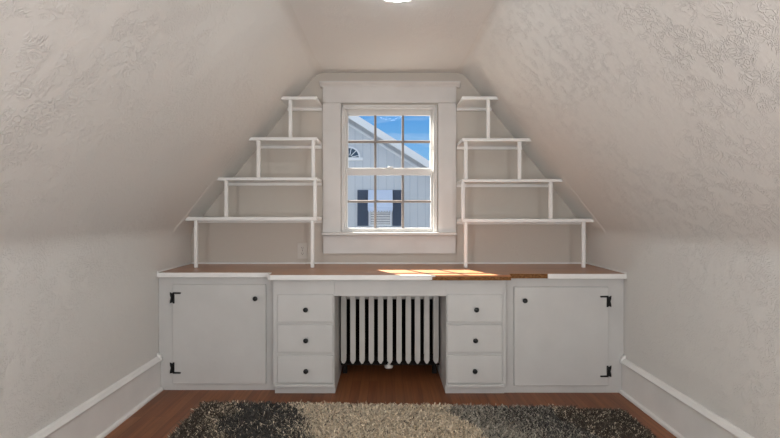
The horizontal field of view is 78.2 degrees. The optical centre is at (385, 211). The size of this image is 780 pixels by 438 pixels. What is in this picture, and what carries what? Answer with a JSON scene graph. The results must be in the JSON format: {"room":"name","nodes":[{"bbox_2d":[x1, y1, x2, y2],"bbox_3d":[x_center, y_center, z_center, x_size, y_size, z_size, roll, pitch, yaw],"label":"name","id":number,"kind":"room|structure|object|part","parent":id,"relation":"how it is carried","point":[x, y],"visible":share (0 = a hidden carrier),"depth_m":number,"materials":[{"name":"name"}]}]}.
{"room":"home office","nodes":[
{"label":"home office","id":0,"kind":"room"},
{"bbox_2d":[0,0,324,437],"bbox_3d":[-0.945,0.010,1.060,1.210,2.280,5.324,0,0,0],"label":"wall","id":1,"kind":"structure","parent":0,"point":[121,121],"depth_m":2.09,"materials":[{"name":"white paint"}]},
{"bbox_2d":[28,353,162,437],"bbox_3d":[-1.453,1.028,0.798,0.034,0.243,4.596,0,0,0],"label":"baseboard","id":2,"kind":"structure","parent":1,"relation":"attached to","point":[98,416],"depth_m":2.53,"materials":[{"name":"white paint"}]},
{"bbox_2d":[191,73,586,261],"bbox_3d":[0.022,0.025,3.675,3.085,2.250,0.110,0,0,0],"label":"wall","id":3,"kind":"structure","parent":0,"point":[217,242],"depth_m":3.62,"materials":[{"name":"beige paint"}]},
{"bbox_2d":[298,243,306,258],"bbox_3d":[-0.629,0.292,3.615,0.075,0.120,0.010,0,0,0],"label":"wall outlet","id":4,"kind":"object","parent":3,"relation":"attached to","point":[302,247],"visible":1,"depth_m":3.61,"materials":[{"name":"plastic"}]},
{"bbox_2d":[319,81,460,253],"bbox_3d":[0.029,-0.331,3.638,1.049,1.285,0.185,0,0,0],"label":"window","id":5,"kind":"structure","parent":3,"relation":"in","point":[336,171],"depth_m":3.60,"materials":[{"name":"paint"}]},
{"bbox_3d":[0.025,-0.326,3.667,0.719,0.958,0.125,0,0,0],"label":"frame","id":6,"kind":"part","parent":5,"relation":"part of","materials":[{"name":"paint"}]},
{"bbox_3d":[0.025,-0.546,3.708,0.689,0.492,0.032,0,0,0],"label":"sash","id":7,"kind":"part","parent":5,"relation":"part of","materials":[{"name":"paint"}]},
{"bbox_3d":[0.025,-0.089,3.671,0.689,0.483,0.032,0,0,0],"label":"sash","id":8,"kind":"part","parent":5,"relation":"part of","materials":[{"name":"paint"}]},
{"bbox_3d":[0.024,0.162,3.623,1.001,0.022,0.155,0,0,0],"label":"sill","id":9,"kind":"part","parent":5,"relation":"part of","materials":[{"name":"paint"}]},
{"bbox_3d":[0.026,-0.324,3.609,1.002,0.986,0.022,0,0,0],"label":"casing","id":10,"kind":"part","parent":5,"relation":"part of","materials":[{"name":"paint"}]},
{"bbox_3d":[0.026,-0.879,3.607,1.001,0.122,0.026,0,0,0],"label":"head casing","id":11,"kind":"part","parent":5,"relation":"part of","materials":[{"name":"paint"}]},
{"bbox_3d":[0.029,-0.954,3.591,1.049,0.038,0.058,0,0,0],"label":"cap moulding","id":12,"kind":"part","parent":5,"relation":"part of","materials":[{"name":"paint"}]},
{"bbox_2d":[104,365,676,437],"bbox_3d":[0.022,1.200,1.035,3.385,0.100,5.470,0,0,0],"label":"floor","id":13,"kind":"structure","parent":0,"point":[365,384],"depth_m":2.98,"materials":[{"name":"brown wood"}]},
{"bbox_2d":[159,277,274,389],"bbox_3d":[-1.087,0.783,3.336,0.762,0.733,0.562,0,0,0],"label":"base cabinet","id":14,"kind":"object","parent":13,"relation":"on","point":[216,333],"visible":0.75,"depth_m":3.08,"materials":[{"name":"paint"}]},
{"bbox_2d":[273,280,342,392],"bbox_3d":[-0.514,0.783,3.287,0.382,0.733,0.660,0,0,0],"label":"drawer unit","id":15,"kind":"object","parent":13,"relation":"on","point":[306,313],"visible":0.94,"depth_m":2.98,"materials":[{"name":"paint"}]},
{"bbox_3d":[-0.502,0.979,2.991,0.346,0.172,0.016,0,0,0],"label":"drawer","id":16,"kind":"part","parent":15,"relation":"part of","materials":[{"name":"paint"}]},
{"bbox_3d":[-0.502,0.788,2.991,0.346,0.172,0.016,0,0,0],"label":"drawer","id":17,"kind":"part","parent":15,"relation":"part of","materials":[{"name":"paint"}]},
{"bbox_3d":[-0.502,0.600,2.991,0.346,0.172,0.016,0,0,0],"label":"drawer","id":18,"kind":"part","parent":15,"relation":"part of","materials":[{"name":"paint"}]},
{"bbox_2d":[341,296,438,372],"bbox_3d":[0.027,0.792,3.459,0.691,0.715,0.318,0,0,0],"label":"radiator","id":19,"kind":"object","parent":13,"relation":"on","point":[388,331],"visible":0.65,"depth_m":3.30,"materials":[{"name":"metal"}]},
{"bbox_2d":[168,399,655,437],"bbox_3d":[0.140,1.145,2.100,2.450,0.009,1.500,0,0,0],"label":"shag rug","id":20,"kind":"object","parent":13,"relation":"on","point":[235,419],"visible":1,"depth_m":2.56,"materials":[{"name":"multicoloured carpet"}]},
{"bbox_2d":[436,280,505,392],"bbox_3d":[0.563,0.783,3.287,0.374,0.733,0.660,0,0,0],"label":"drawer unit","id":21,"kind":"object","parent":13,"relation":"on","point":[472,313],"visible":0.97,"depth_m":2.98,"materials":[{"name":"paint"}]},
{"bbox_3d":[0.552,0.979,2.991,0.343,0.172,0.016,0,0,0],"label":"drawer","id":22,"kind":"part","parent":21,"relation":"part of","materials":[{"name":"paint"}]},
{"bbox_3d":[0.552,0.788,2.991,0.343,0.172,0.016,0,0,0],"label":"drawer","id":23,"kind":"part","parent":21,"relation":"part of","materials":[{"name":"paint"}]},
{"bbox_3d":[0.552,0.600,2.991,0.343,0.172,0.016,0,0,0],"label":"drawer","id":24,"kind":"part","parent":21,"relation":"part of","materials":[{"name":"paint"}]},
{"bbox_2d":[504,278,623,392],"bbox_3d":[1.132,0.783,3.314,0.762,0.733,0.606,0,0,0],"label":"base cabinet","id":25,"kind":"object","parent":13,"relation":"on","point":[563,335],"visible":0.69,"depth_m":3.04,"materials":[{"name":"paint"}]},
{"bbox_2d":[157,262,626,295],"bbox_3d":[0.022,0.451,3.285,2.981,0.149,0.670,0,0,0],"label":"countertop","id":26,"kind":"structure","parent":25,"relation":"on","point":[350,278],"depth_m":3.09,"materials":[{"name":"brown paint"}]},
{"bbox_2d":[185,96,321,267],"bbox_3d":[-0.946,-0.208,3.482,0.928,1.195,0.274,0,0,0],"label":"shelf unit","id":27,"kind":"object","parent":26,"relation":"on","point":[294,103],"visible":0.92,"depth_m":3.35,"materials":[{"name":"paint"}]},
{"bbox_3d":[-1.329,0.225,3.360,0.025,0.329,0.024,0,0,0],"label":"post","id":28,"kind":"part","parent":27,"relation":"part of","materials":[{"name":"paint"}]},
{"bbox_3d":[-1.117,-0.093,3.360,0.025,0.254,0.024,0,0,0],"label":"post","id":29,"kind":"part","parent":27,"relation":"part of","materials":[{"name":"paint"}]},
{"bbox_3d":[-0.946,0.047,3.482,0.928,0.025,0.274,0,0,0],"label":"shelf","id":30,"kind":"part","parent":27,"relation":"part of","materials":[{"name":"paint"}]},
{"bbox_3d":[-0.892,-0.370,3.360,0.025,0.257,0.024,0,0,0],"label":"post","id":31,"kind":"part","parent":27,"relation":"part of","materials":[{"name":"paint"}]},
{"bbox_3d":[-0.836,-0.231,3.482,0.708,0.021,0.274,0,0,0],"label":"shelf","id":32,"kind":"part","parent":27,"relation":"part of","materials":[{"name":"paint"}]},
{"bbox_3d":[-0.724,-0.510,3.482,0.484,0.022,0.274,0,0,0],"label":"shelf","id":33,"kind":"part","parent":27,"relation":"part of","materials":[{"name":"paint"}]},
{"bbox_3d":[-0.668,-0.652,3.360,0.025,0.261,0.024,0,0,0],"label":"post","id":34,"kind":"part","parent":27,"relation":"part of","materials":[{"name":"paint"}]},
{"bbox_3d":[-0.611,-0.794,3.482,0.257,0.022,0.274,0,0,0],"label":"shelf","id":35,"kind":"part","parent":27,"relation":"part of","materials":[{"name":"paint"}]},
{"bbox_3d":[-0.514,0.225,3.360,0.025,0.329,0.024,0,0,0],"label":"post","id":36,"kind":"part","parent":27,"relation":"part of","materials":[{"name":"paint"}]},
{"bbox_3d":[-0.509,-0.370,3.360,0.025,0.257,0.024,0,0,0],"label":"post","id":37,"kind":"part","parent":27,"relation":"part of","materials":[{"name":"paint"}]},
{"bbox_3d":[-0.497,-0.093,3.360,0.025,0.254,0.024,0,0,0],"label":"post","id":38,"kind":"part","parent":27,"relation":"part of","materials":[{"name":"paint"}]},
{"bbox_2d":[457,96,593,267],"bbox_3d":[0.996,-0.208,3.482,0.940,1.195,0.274,0,0,0],"label":"shelf unit","id":39,"kind":"object","parent":26,"relation":"on","point":[466,103],"visible":0.95,"depth_m":3.35,"materials":[{"name":"paint"}]},
{"bbox_3d":[0.539,-0.081,3.360,0.025,0.256,0.024,0,0,0],"label":"post","id":40,"kind":"part","parent":39,"relation":"part of","materials":[{"name":"paint"}]},
{"bbox_3d":[0.557,0.230,3.360,0.025,0.318,0.024,0,0,0],"label":"post","id":41,"kind":"part","parent":39,"relation":"part of","materials":[{"name":"paint"}]},
{"bbox_3d":[0.558,-0.360,3.360,0.025,0.263,0.024,0,0,0],"label":"post","id":42,"kind":"part","parent":39,"relation":"part of","materials":[{"name":"paint"}]},
{"bbox_3d":[0.663,-0.794,3.482,0.263,0.022,0.274,0,0,0],"label":"shelf","id":43,"kind":"part","parent":39,"relation":"part of","materials":[{"name":"paint"}]},
{"bbox_3d":[0.714,-0.649,3.360,0.025,0.268,0.024,0,0,0],"label":"post","id":44,"kind":"part","parent":39,"relation":"part of","materials":[{"name":"paint"}]},
{"bbox_3d":[0.778,-0.503,3.482,0.492,0.022,0.274,0,0,0],"label":"shelf","id":45,"kind":"part","parent":39,"relation":"part of","materials":[{"name":"paint"}]},
{"bbox_3d":[0.890,-0.219,3.482,0.717,0.020,0.274,0,0,0],"label":"shelf","id":46,"kind":"part","parent":39,"relation":"part of","materials":[{"name":"paint"}]},
{"bbox_3d":[0.933,-0.360,3.360,0.025,0.263,0.024,0,0,0],"label":"post","id":47,"kind":"part","parent":39,"relation":"part of","materials":[{"name":"paint"}]},
{"bbox_3d":[0.999,0.059,3.482,0.935,0.024,0.274,0,0,0],"label":"shelf","id":48,"kind":"part","parent":39,"relation":"part of","materials":[{"name":"paint"}]},
{"bbox_3d":[1.151,-0.081,3.360,0.025,0.256,0.024,0,0,0],"label":"post","id":49,"kind":"part","parent":39,"relation":"part of","materials":[{"name":"paint"}]},
{"bbox_3d":[1.381,0.230,3.360,0.025,0.318,0.024,0,0,0],"label":"post","id":50,"kind":"part","parent":39,"relation":"part of","materials":[{"name":"paint"}]},
{"bbox_3d":[1.110,0.788,3.046,0.598,0.626,0.018,0,0,0],"label":"door","id":51,"kind":"part","parent":25,"relation":"part of","materials":[{"name":"paint"}]},
{"bbox_2d":[289,0,493,72],"bbox_3d":[0.029,-1.100,1.035,1.798,0.100,5.470,0,0,0],"label":"ceiling","id":52,"kind":"structure","parent":0,"point":[344,36],"depth_m":2.81,"materials":[{"name":"white paint"}]},
{"bbox_2d":[387,0,407,1],"bbox_3d":[0.055,-1.023,2.205,0.270,0.053,0.270,0,0,0],"label":"ceiling light","id":53,"kind":"object","parent":52,"relation":"attached to","point":[387,0],"visible":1,"depth_m":2.28,"materials":[{"name":"white paint"}]},
{"bbox_2d":[454,0,779,437],"bbox_3d":[0.997,0.010,1.060,1.197,2.280,5.324,0,0,0],"label":"wall","id":54,"kind":"structure","parent":0,"point":[658,121],"depth_m":2.11,"materials":[{"name":"white paint"}]},
{"bbox_2d":[619,355,754,437],"bbox_3d":[1.498,1.028,0.775,0.034,0.243,4.551,0,0,0],"label":"baseboard","id":55,"kind":"structure","parent":54,"relation":"attached to","point":[679,414],"depth_m":2.51,"materials":[{"name":"white paint"}]},
{"label":"outside","id":56,"kind":"structure","parent":0,"visible":0},
{"bbox_3d":[0.000,4.200,36.950,80.000,0.100,66.100,0,0,0],"label":"ground","id":57,"kind":"structure","parent":56,"visible":0},
{"bbox_2d":[348,116,429,227],"bbox_3d":[-1.538,0.152,22.369,10.100,7.996,9.862,0,0,0],"label":"neighbouring house","id":58,"kind":"structure","parent":57,"relation":"on","point":[360,155],"depth_m":18.00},
{"bbox_3d":[-1.369,-2.194,17.959,1.000,0.520,0.079,0,0,0],"label":"fanlight frame","id":59,"kind":"part","parent":58,"relation":"part of","materials":[{"name":"white wood"}]},
{"bbox_2d":[357,190,367,225],"bbox_3d":[-0.868,-0.154,17.968,0.401,1.342,0.061,0,0,0],"label":"shutter","id":60,"kind":"object","parent":58,"relation":"hanging from","point":[362,208],"depth_m":17.95,"materials":[{"name":"blue paint"}]},
{"bbox_3d":[-0.210,-0.150,17.970,0.730,1.250,0.001,0,0,0],"label":"pane","id":61,"kind":"part","parent":58,"relation":"part of","materials":[{"name":"white glass"}]},
{"bbox_2d":[371,210,389,223],"bbox_3d":[-0.210,0.195,17.959,0.710,0.540,0.019,0,0,0],"label":"blind","id":62,"kind":"object","parent":58,"relation":"hanging from","point":[382,217],"depth_m":17.95,"materials":[{"name":"white plastic"}]},
{"bbox_2d":[393,190,401,225],"bbox_3d":[0.443,-0.154,17.968,0.390,1.342,0.061,0,0,0],"label":"shutter","id":63,"kind":"object","parent":58,"relation":"hanging from","point":[397,194],"depth_m":17.94,"materials":[{"name":"blue paint"}]}
]}

